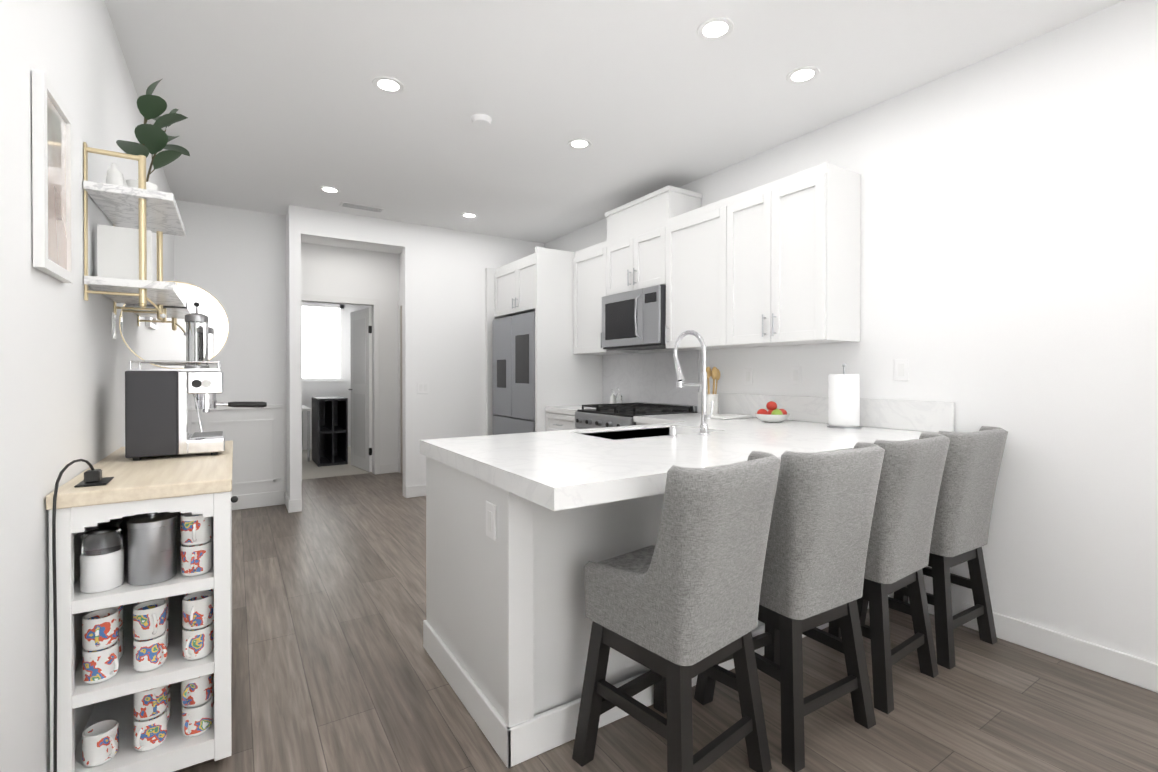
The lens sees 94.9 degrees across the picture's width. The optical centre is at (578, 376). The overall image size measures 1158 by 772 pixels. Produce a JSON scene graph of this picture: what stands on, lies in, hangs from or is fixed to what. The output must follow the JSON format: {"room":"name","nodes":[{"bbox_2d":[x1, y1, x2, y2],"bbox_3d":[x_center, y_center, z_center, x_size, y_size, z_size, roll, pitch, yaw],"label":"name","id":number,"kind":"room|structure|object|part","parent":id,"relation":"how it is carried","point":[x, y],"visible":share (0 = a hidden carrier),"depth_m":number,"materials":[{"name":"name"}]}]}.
{"room":"kitchen","nodes":[
{"label":"kitchen","id":0,"kind":"room"},
{"bbox_2d":[0,0,173,771],"bbox_3d":[-1.155,-0.135,0.882,0.120,2.700,8.850,0,0,-33],"label":"wall","id":1,"kind":"structure","parent":0,"point":[65,358],"depth_m":1.42,"materials":[{"name":"white paint"}]},
{"bbox_2d":[32,70,73,283],"bbox_3d":[-1.446,-0.526,1.466,0.022,0.495,0.290,0,0,-33],"label":"picture frame","id":2,"kind":"object","parent":1,"relation":"attached to","point":[52,185],"visible":1,"depth_m":1.44,"materials":[{"name":"white paint"}]},
{"bbox_2d":[112,312,115,339],"bbox_3d":[-1.957,-0.213,2.239,0.008,0.110,0.070,0,0,-33],"label":"wall outlet","id":3,"kind":"object","parent":1,"relation":"attached to","point":[113,326],"visible":0.94,"depth_m":2.22,"materials":[{"name":"white plastic"}]},
{"bbox_2d":[83,142,185,319],"bbox_3d":[-1.724,-0.507,2.096,0.243,0.580,0.590,0,0,-33],"label":"shelf unit","id":4,"kind":"object","parent":1,"relation":"attached to","point":[142,208],"visible":0.98,"depth_m":1.90,"materials":[{"name":"stone"}]},
{"bbox_2d":[97,163,152,280],"bbox_3d":[-1.706,-0.553,2.016,0.150,0.420,0.284,0,0,-33],"label":"decor","id":5,"kind":"object","parent":4,"relation":"on","point":[117,252],"visible":0.65,"depth_m":1.92,"materials":[{"name":"white ceramic"}]},
{"bbox_2d":[116,79,189,190],"bbox_3d":[-1.639,-0.910,2.057,0.207,0.494,0.311,0,0,-33],"label":"rubber plant","id":6,"kind":"object","parent":4,"relation":"on","point":[154,138],"visible":0.67,"depth_m":2.03,"materials":[{"name":"green plant"}]},
{"bbox_2d":[174,200,286,491],"bbox_3d":[-3.128,-0.158,4.805,0.835,2.700,0.120,0,0,-33],"label":"wall","id":7,"kind":"structure","parent":0,"point":[232,261],"depth_m":4.80,"materials":[{"name":"white paint"}]},
{"bbox_2d":[192,404,284,509],"bbox_3d":[-3.087,0.725,4.747,0.803,0.935,0.030,0,0,-33],"label":"trim","id":8,"kind":"structure","parent":7,"relation":"attached to","point":[256,436],"depth_m":4.83,"materials":[{"name":"white paint"}]},
{"bbox_2d":[286,205,301,499],"bbox_3d":[-2.894,-0.161,5.296,0.090,2.700,1.450,0,0,-33],"label":"wall","id":9,"kind":"structure","parent":0,"point":[293,357],"depth_m":4.69,"materials":[{"name":"white paint"}]},
{"bbox_2d":[285,492,292,512],"bbox_3d":[-2.641,1.137,4.821,0.019,0.110,0.394,0,0,-33],"label":"baseboard","id":10,"kind":"structure","parent":9,"relation":"attached to","point":[289,503],"depth_m":4.67,"materials":[{"name":"white paint"}]},
{"bbox_2d":[293,499,301,510],"bbox_3d":[-2.875,1.134,5.387,0.035,0.110,1.330,0,0,-33],"label":"baseboard","id":11,"kind":"structure","parent":9,"relation":"attached to","point":[299,501],"depth_m":4.69,"materials":[{"name":"white paint"}]},
{"bbox_2d":[302,447,371,479],"bbox_3d":[-3.507,1.225,7.748,3.700,0.100,3.080,0,0,-33],"label":"floor","id":12,"kind":"structure","parent":0,"point":[311,469],"depth_m":6.77,"materials":[{"name":"grey"}]},
{"bbox_2d":[302,405,310,460],"bbox_3d":[-4.225,0.785,7.686,0.530,0.779,1.000,0,0,-33],"label":"desk","id":13,"kind":"object","parent":12,"relation":"on","point":[307,409],"visible":0.21,"depth_m":7.41,"materials":[{"name":"white wood"}]},
{"bbox_2d":[312,396,347,466],"bbox_3d":[-3.454,0.732,7.351,0.360,0.889,0.700,0,0,-33],"label":"shelf unit","id":14,"kind":"object","parent":12,"relation":"on","point":[329,431],"visible":1,"depth_m":7.28,"materials":[{"name":"black wood"}]},
{"bbox_2d":[302,301,371,449],"bbox_3d":[-4.160,-0.181,8.747,3.700,2.700,0.120,0,0,-33],"label":"wall","id":15,"kind":"structure","parent":0,"point":[310,390],"depth_m":8.79,"materials":[{"name":"white paint"}]},
{"bbox_2d":[302,302,343,381],"bbox_3d":[-4.263,-0.555,8.582,0.870,1.270,0.038,0,0,-33],"label":"window","id":16,"kind":"structure","parent":15,"relation":"in","point":[322,342],"depth_m":8.65,"materials":[{"name":"white glass"}]},
{"bbox_2d":[301,243,398,473],"bbox_3d":[-2.260,-0.169,6.642,2.800,2.700,0.120,0,0,-33],"label":"wall","id":17,"kind":"structure","parent":0,"point":[326,270],"depth_m":6.46,"materials":[{"name":"white paint"}]},
{"bbox_2d":[301,294,379,474],"bbox_3d":[-2.802,0.124,6.212,0.910,2.120,0.015,0,0,-33],"label":"door frame","id":18,"kind":"structure","parent":17,"relation":"attached to","point":[338,299],"depth_m":6.42,"materials":[{"name":"white paint"}]},
{"bbox_2d":[348,307,371,471],"bbox_3d":[-2.800,0.159,6.788,0.179,2.020,0.693,0,0,-33],"label":"door leaf","id":19,"kind":"structure","parent":17,"relation":"in","point":[361,380],"depth_m":6.72,"materials":[{"name":"white paint"}]},
{"bbox_2d":[399,253,401,299],"bbox_3d":[-1.823,-0.165,6.061,0.100,2.700,1.330,0,0,-33],"label":"wall","id":20,"kind":"structure","parent":0,"point":[400,276],"depth_m":6.54,"materials":[{"name":"white paint"}]},
{"bbox_2d":[398,299,402,473],"bbox_3d":[-2.002,0.124,6.227,0.020,2.120,0.840,0,0,-33],"label":"trim","id":21,"kind":"structure","parent":20,"relation":"attached to","point":[400,457],"depth_m":6.52,"materials":[{"name":"beige wood"}]},
{"bbox_2d":[301,207,544,497],"bbox_3d":[-1.459,-0.162,5.434,2.470,2.700,0.120,0,0,-33],"label":"wall","id":22,"kind":"structure","parent":0,"point":[443,319],"depth_m":5.37,"materials":[{"name":"white paint"}]},
{"bbox_2d":[406,485,425,497],"bbox_3d":[-1.346,1.134,5.434,0.830,0.110,0.014,0,0,-33],"label":"baseboard","id":23,"kind":"structure","parent":22,"relation":"attached to","point":[420,490],"depth_m":5.25,"materials":[{"name":"white paint"}]},
{"bbox_2d":[417,382,428,393],"bbox_3d":[-1.554,0.109,5.297,0.120,0.115,0.008,0,0,-33],"label":"light switch","id":24,"kind":"object","parent":22,"relation":"attached to","point":[422,387],"visible":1,"depth_m":5.29,"materials":[{"name":"white plastic"}]},
{"bbox_2d":[104,0,1123,253],"bbox_3d":[-1.314,-1.549,3.244,7.500,0.100,13.000,0,0,-33],"label":"ceiling","id":25,"kind":"structure","parent":0,"point":[282,106],"depth_m":2.75,"materials":[{"name":"white paint"}]},
{"bbox_2d":[319,186,339,192],"bbox_3d":[-2.005,-1.501,4.274,0.156,0.005,0.156,0,0,-33],"label":"recessed light","id":26,"kind":"object","parent":25,"relation":"in","point":[327,189],"visible":1,"depth_m":4.26,"materials":[{"name":"white plastic"}]},
{"bbox_2d":[339,201,384,212],"bbox_3d":[-1.921,-1.502,4.715,0.360,0.009,0.130,0,0,-33],"label":"ceiling vent","id":27,"kind":"object","parent":25,"relation":"in","point":[360,206],"visible":1,"depth_m":4.70,"materials":[{"name":"white metal"}]},
{"bbox_2d":[372,77,403,93],"bbox_3d":[-0.977,-1.492,2.724,0.156,0.005,0.156,0,0,-33],"label":"recessed light","id":28,"kind":"object","parent":25,"relation":"in","point":[393,86],"visible":1,"depth_m":2.72,"materials":[{"name":"white plastic"}]},
{"bbox_2d":[461,213,477,217],"bbox_3d":[-1.025,-1.505,4.968,0.156,0.005,0.156,0,0,-33],"label":"recessed light","id":29,"kind":"object","parent":25,"relation":"in","point":[468,215],"visible":0.98,"depth_m":4.96,"materials":[{"name":"white plastic"}]},
{"bbox_2d":[471,114,491,127],"bbox_3d":[-0.567,-1.483,3.084,0.120,0.030,0.120,0,0,-33],"label":"smoke detector","id":30,"kind":"object","parent":25,"relation":"attached to","point":[482,120],"visible":1,"depth_m":3.06,"materials":[{"name":"white plastic"}]},
{"bbox_2d":[567,138,591,148],"bbox_3d":[0.003,-1.496,3.418,0.156,0.005,0.156,0,0,-33],"label":"recessed light","id":31,"kind":"object","parent":25,"relation":"in","point":[579,143],"visible":1,"depth_m":3.41,"materials":[{"name":"white plastic"}]},
{"bbox_2d":[697,17,733,40],"bbox_3d":[0.585,-1.490,2.282,0.156,0.005,0.156,0,0,-33],"label":"recessed light","id":32,"kind":"object","parent":25,"relation":"in","point":[713,29],"visible":1,"depth_m":2.27,"materials":[{"name":"white plastic"}]},
{"bbox_2d":[786,66,819,83],"bbox_3d":[1.108,-1.492,2.633,0.156,0.005,0.156,0,0,-33],"label":"recessed light","id":33,"kind":"object","parent":25,"relation":"in","point":[804,74],"visible":1,"depth_m":2.63,"materials":[{"name":"white plastic"}]},
{"bbox_2d":[174,472,1157,771],"bbox_3d":[-0.476,1.259,1.967,7.500,0.100,9.920,0,0,-33],"label":"floor","id":34,"kind":"structure","parent":0,"point":[334,666],"depth_m":2.02,"materials":[{"name":"brown wood"}]},
{"bbox_2d":[46,440,237,771],"bbox_3d":[-1.518,0.720,1.965,0.434,0.976,1.237,0,0,-33],"label":"cart","id":35,"kind":"object","parent":34,"relation":"on","point":[199,483],"depth_m":1.59,"materials":[{"name":"white wood"}]},
{"bbox_3d":[-1.395,0.722,1.493,0.096,0.974,0.311,0,0,-33],"label":"power strip","id":36,"kind":"part","parent":35,"relation":"part of","materials":[{"name":"black plastic"}]},
{"bbox_2d":[82,719,118,766],"bbox_3d":[-1.381,1.067,1.544,0.106,0.090,0.080,0,0,20],"label":"mug","id":37,"kind":"object","parent":35,"relation":"on","point":[100,742],"visible":1,"depth_m":1.52,"materials":[{"name":"ceramic"}]},
{"bbox_2d":[82,640,118,683],"bbox_3d":[-1.377,0.829,1.542,0.106,0.092,0.080,0,0,15],"label":"mug","id":38,"kind":"object","parent":35,"relation":"on","point":[99,666],"visible":0.94,"depth_m":1.52,"materials":[{"name":"ceramic"}]},
{"bbox_2d":[82,608,118,650],"bbox_3d":[-1.383,0.735,1.534,0.080,0.092,0.106,0,0,-34],"label":"mug","id":39,"kind":"object","parent":38,"relation":"on","point":[100,629],"visible":1,"depth_m":1.52,"materials":[{"name":"ceramic"}]},
{"bbox_2d":[80,527,123,592],"bbox_3d":[-1.393,0.532,1.554,0.096,0.164,0.096,0,0,-33],"label":"coffee grinder","id":40,"kind":"object","parent":35,"relation":"on","point":[102,563],"visible":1,"depth_m":1.52,"materials":[{"name":"white plastic"}]},
{"bbox_2d":[118,626,123,659],"bbox_3d":[-1.439,0.828,1.624,0.106,0.092,0.080,0,0,32],"label":"mug","id":41,"kind":"object","parent":35,"relation":"on","point":[121,640],"visible":0.04,"depth_m":1.64,"materials":[{"name":"ceramic"}]},
{"bbox_2d":[88,605,122,628],"bbox_3d":[-1.439,0.735,1.624,0.106,0.092,0.080,0,0,31],"label":"mug","id":42,"kind":"object","parent":41,"relation":"on","point":[120,608],"visible":0.08,"depth_m":1.64,"materials":[{"name":"ceramic"}]},
{"bbox_2d":[133,631,167,671],"bbox_3d":[-1.283,0.828,1.603,0.107,0.092,0.080,0,0,16],"label":"mug","id":43,"kind":"object","parent":35,"relation":"on","point":[149,654],"visible":0.96,"depth_m":1.58,"materials":[{"name":"ceramic"}]},
{"bbox_2d":[133,599,166,639],"bbox_3d":[-1.286,0.735,1.597,0.106,0.092,0.080,0,0,39],"label":"mug","id":44,"kind":"object","parent":43,"relation":"on","point":[149,619],"visible":1,"depth_m":1.58,"materials":[{"name":"ceramic"}]},
{"bbox_2d":[134,707,166,750],"bbox_3d":[-1.295,1.067,1.597,0.080,0.090,0.106,0,0,-10],"label":"mug","id":45,"kind":"object","parent":35,"relation":"on","point":[149,734],"visible":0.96,"depth_m":1.58,"materials":[{"name":"ceramic"}]},
{"bbox_2d":[134,685,166,720],"bbox_3d":[-1.287,0.976,1.601,0.106,0.090,0.080,0,0,42],"label":"mug","id":46,"kind":"object","parent":45,"relation":"on","point":[150,704],"visible":0.85,"depth_m":1.58,"materials":[{"name":"ceramic"}]},
{"bbox_2d":[127,512,176,585],"bbox_3d":[-1.298,0.511,1.618,0.120,0.207,0.120,0,0,-33],"label":"coffee canister","id":47,"kind":"object","parent":35,"relation":"on","point":[151,548],"visible":0.94,"depth_m":1.57,"materials":[{"name":"silver metal"}]},
{"bbox_2d":[166,618,168,646],"bbox_3d":[-1.352,0.828,1.680,0.080,0.092,0.106,0,0,-16],"label":"mug","id":48,"kind":"object","parent":35,"relation":"on","point":[167,629],"visible":0.04,"depth_m":1.70,"materials":[{"name":"ceramic"}]},
{"bbox_2d":[137,597,168,617],"bbox_3d":[-1.351,0.734,1.680,0.080,0.092,0.106,0,0,-21],"label":"mug","id":49,"kind":"object","parent":48,"relation":"on","point":[166,599],"visible":0.06,"depth_m":1.70,"materials":[{"name":"ceramic"}]},
{"bbox_2d":[167,689,170,721],"bbox_3d":[-1.346,1.067,1.700,0.106,0.090,0.080,0,0,22],"label":"mug","id":50,"kind":"object","parent":35,"relation":"on","point":[168,705],"visible":0.12,"depth_m":1.71,"materials":[{"name":"ceramic"}]},
{"bbox_2d":[125,360,266,460],"bbox_3d":[-1.542,0.124,2.176,0.455,0.374,0.280,0,0,-33],"label":"espresso machine","id":51,"kind":"object","parent":35,"relation":"on","point":[158,412],"visible":1,"depth_m":2.02,"materials":[{"name":"grey metal"}]},
{"bbox_2d":[119,281,228,368],"bbox_3d":[-1.846,-0.062,2.442,0.400,0.744,0.140,0,0,-33],"label":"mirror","id":52,"kind":"object","parent":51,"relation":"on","point":[147,335],"visible":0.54,"depth_m":2.41,"materials":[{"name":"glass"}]},
{"bbox_2d":[184,302,209,368],"bbox_3d":[-1.562,-0.169,2.173,0.084,0.272,0.084,0,0,-33],"label":"press","id":53,"kind":"object","parent":51,"relation":"on","point":[197,336],"visible":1,"depth_m":2.15,"materials":[{"name":"grey metal"}]},
{"bbox_2d":[181,540,211,575],"bbox_3d":[-1.194,0.568,1.655,0.080,0.092,0.106,0,0,-26],"label":"mug","id":54,"kind":"object","parent":35,"relation":"on","point":[196,560],"visible":0.96,"depth_m":1.64,"materials":[{"name":"ceramic"}]},
{"bbox_2d":[181,512,211,545],"bbox_3d":[-1.193,0.474,1.655,0.080,0.092,0.106,0,0,-30],"label":"mug","id":55,"kind":"object","parent":54,"relation":"on","point":[196,529],"visible":0.9,"depth_m":1.64,"materials":[{"name":"ceramic"}]},
{"bbox_2d":[182,696,212,736],"bbox_3d":[-1.199,1.067,1.660,0.080,0.090,0.106,0,0,-9],"label":"mug","id":56,"kind":"object","parent":35,"relation":"on","point":[197,720],"visible":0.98,"depth_m":1.64,"materials":[{"name":"ceramic"}]},
{"bbox_2d":[181,673,212,706],"bbox_3d":[-1.200,0.975,1.659,0.080,0.090,0.106,0,0,-4],"label":"mug","id":57,"kind":"object","parent":56,"relation":"on","point":[197,691],"visible":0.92,"depth_m":1.64,"materials":[{"name":"ceramic"}]},
{"bbox_2d":[182,621,213,659],"bbox_3d":[-1.195,0.828,1.657,0.080,0.092,0.106,0,0,-8],"label":"mug","id":58,"kind":"object","parent":35,"relation":"on","point":[197,644],"visible":0.92,"depth_m":1.64,"materials":[{"name":"ceramic"}]},
{"bbox_2d":[182,591,213,629],"bbox_3d":[-1.192,0.734,1.658,0.080,0.092,0.106,0,0,-20],"label":"mug","id":59,"kind":"object","parent":58,"relation":"on","point":[197,610],"visible":1,"depth_m":1.64,"materials":[{"name":"ceramic"}]},
{"bbox_3d":[-1.247,0.827,1.747,0.080,0.092,0.106,0,0,-31],"label":"mug","id":60,"kind":"object","parent":35,"relation":"on","visible":0},
{"bbox_2d":[185,589,213,601],"bbox_3d":[-1.252,0.734,1.745,0.080,0.092,0.106,0,0,-10],"label":"mug","id":61,"kind":"object","parent":60,"relation":"on","point":[212,590],"visible":0.02,"depth_m":1.75,"materials":[{"name":"ceramic"}]},
{"bbox_2d":[420,418,873,767],"bbox_3d":[0.293,0.744,2.312,1.620,0.925,1.185,0,0,-33],"label":"kitchen island","id":62,"kind":"object","parent":34,"relation":"on","point":[546,488],"depth_m":1.83,"materials":[{"name":"white"}]},
{"bbox_2d":[486,501,495,540],"bbox_3d":[-0.293,0.477,1.763,0.010,0.115,0.075,0,0,-33],"label":"peninsula outlet","id":63,"kind":"object","parent":62,"relation":"attached to","point":[490,505],"depth_m":1.75,"materials":[{"name":"white plastic"}]},
{"bbox_2d":[580,427,679,439],"bbox_3d":[0.355,0.401,2.721,0.732,0.220,0.402,0,0,-33],"label":"sink basin","id":64,"kind":"object","parent":62,"relation":"in","point":[625,433],"depth_m":2.89,"materials":[{"name":"black metal"}]},
{"bbox_2d":[420,405,936,510],"bbox_3d":[0.086,0.306,3.229,2.271,0.060,2.955,0,0,-33],"label":"countertop","id":65,"kind":"structure","parent":62,"relation":"on","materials":[{"name":"stone"}]},
{"bbox_2d":[669,330,713,437],"bbox_3d":[0.487,0.023,2.592,0.281,0.512,0.239,0,0,-33],"label":"faucet","id":66,"kind":"object","parent":62,"relation":"on","point":[681,383],"visible":1,"depth_m":2.56,"materials":[{"name":"silver metal"}]},
{"bbox_2d":[572,451,780,771],"bbox_3d":[0.307,0.721,1.637,0.444,0.979,0.501,0,0,-41],"label":"stool","id":67,"kind":"object","parent":34,"relation":"on","point":[675,610],"visible":1,"depth_m":1.48,"materials":[{"name":"fabric"}]},
{"bbox_2d":[485,162,954,596],"bbox_3d":[0.415,-0.091,4.125,0.741,2.575,4.106,0,0,-33],"label":"kitchen cabinets","id":68,"kind":"object","parent":34,"relation":"on","point":[778,262],"depth_m":3.80,"materials":[{"name":"white wood"}]},
{"bbox_2d":[493,311,534,434],"bbox_3d":[-0.355,0.289,5.323,0.712,1.760,0.910,0,0,-33],"label":"fridge","id":69,"kind":"object","parent":68,"relation":"in","point":[513,336],"depth_m":5.08,"materials":[{"name":"grey metal"}]},
{"bbox_2d":[610,389,613,403],"bbox_3d":[0.304,0.190,4.767,0.053,0.153,0.053,0,0,21],"label":"soap bottle","id":70,"kind":"object","parent":68,"relation":"on","point":[612,396],"depth_m":4.75,"materials":[{"name":"clear glass"}]},
{"bbox_2d":[614,387,621,402],"bbox_3d":[0.353,0.180,4.691,0.053,0.173,0.053,0,0,21],"label":"soap bottle","id":71,"kind":"object","parent":68,"relation":"on","point":[616,399],"depth_m":4.67,"materials":[{"name":"clear glass"}]},
{"bbox_2d":[602,285,665,349],"bbox_3d":[0.525,-0.447,4.215,0.450,0.439,0.720,0,0,-33],"label":"microwave","id":72,"kind":"object","parent":68,"relation":"in","point":[634,318],"depth_m":4.06,"materials":[{"name":"grey metal"}]},
{"bbox_2d":[575,402,697,428],"bbox_3d":[0.414,0.698,4.150,0.711,0.955,0.710,0,0,-33],"label":"stove","id":73,"kind":"object","parent":68,"relation":"in","point":[616,414],"depth_m":4.03,"materials":[{"name":"silver metal"}]},
{"bbox_2d":[706,367,719,414],"bbox_3d":[0.934,0.100,3.756,0.139,0.344,0.104,0,0,-33],"label":"utensil crock","id":74,"kind":"object","parent":68,"relation":"on","point":[714,373],"visible":0.71,"depth_m":3.72,"materials":[{"name":"white ceramic"}]},
{"bbox_2d":[711,414,751,419],"bbox_3d":[0.984,0.266,3.551,0.280,0.015,0.200,0,0,-33],"label":"cutting board","id":75,"kind":"object","parent":68,"relation":"on","point":[726,416],"visible":1,"depth_m":3.48,"materials":[{"name":"white"}]},
{"bbox_2d":[754,401,789,421],"bbox_3d":[1.180,0.213,3.249,0.210,0.125,0.210,0,0,-33],"label":"fruit bowl","id":76,"kind":"object","parent":68,"relation":"on","point":[773,414],"visible":1,"depth_m":3.20,"materials":[{"name":"white ceramic"}]},
{"bbox_2d":[827,364,860,428],"bbox_3d":[1.452,0.102,2.912,0.170,0.350,0.170,0,0,-33],"label":"paper towel holder","id":77,"kind":"object","parent":68,"relation":"on","point":[843,400],"visible":1,"depth_m":2.85,"materials":[{"name":"white paper"}]},
{"bbox_2d":[694,442,884,771],"bbox_3d":[0.748,0.720,1.893,0.444,0.979,0.501,0,0,-31],"label":"stool","id":78,"kind":"object","parent":34,"relation":"on","point":[817,543],"visible":0.81,"depth_m":1.70,"materials":[{"name":"fabric"}]},
{"bbox_2d":[828,432,949,713],"bbox_3d":[1.173,0.718,2.180,0.444,0.979,0.501,0,0,-36],"label":"stool","id":79,"kind":"object","parent":34,"relation":"on","point":[902,524],"visible":0.6,"depth_m":1.97,"materials":[{"name":"fabric"}]},
{"bbox_2d":[857,426,1007,668],"bbox_3d":[1.619,0.716,2.463,0.444,0.979,0.501,0,0,-31],"label":"stool","id":80,"kind":"object","parent":34,"relation":"on","point":[961,525],"visible":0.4,"depth_m":2.26,"materials":[{"name":"fabric"}]},
{"bbox_2d":[545,0,1157,662],"bbox_3d":[1.899,-0.145,2.634,0.120,2.700,8.470,0,0,-33],"label":"wall","id":81,"kind":"structure","parent":0,"point":[1009,240],"depth_m":2.36,"materials":[{"name":"white paint"}]},
{"bbox_2d":[744,368,752,384],"bbox_3d":[1.162,-0.001,3.653,0.008,0.115,0.075,0,0,-33],"label":"wall outlet","id":82,"kind":"object","parent":81,"relation":"attached to","point":[748,376],"visible":1,"depth_m":3.65,"materials":[{"name":"white plastic"}]},
{"bbox_2d":[603,350,954,432],"bbox_3d":[1.030,0.035,3.839,0.020,0.474,2.955,0,0,-33],"label":"backsplash","id":83,"kind":"structure","parent":81,"relation":"attached to","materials":[{"name":"stone"}]},
{"bbox_2d":[791,366,800,383],"bbox_3d":[1.363,-0.009,3.343,0.008,0.115,0.075,0,0,-33],"label":"wall outlet","id":84,"kind":"object","parent":81,"relation":"attached to","point":[795,374],"visible":1,"depth_m":3.34,"materials":[{"name":"white plastic"}]},
{"bbox_2d":[894,359,908,380],"bbox_3d":[1.706,-0.036,2.814,0.008,0.115,0.075,0,0,-33],"label":"wall outlet","id":85,"kind":"object","parent":81,"relation":"attached to","point":[901,369],"visible":1,"depth_m":2.81,"materials":[{"name":"white plastic"}]},
{"bbox_2d":[963,603,1157,692],"bbox_3d":[3.004,1.160,0.814,0.014,0.110,4.200,0,0,-33],"label":"baseboard","id":86,"kind":"structure","parent":81,"relation":"attached to","point":[1133,670],"depth_m":2.22,"materials":[{"name":"white paint"}]}
]}

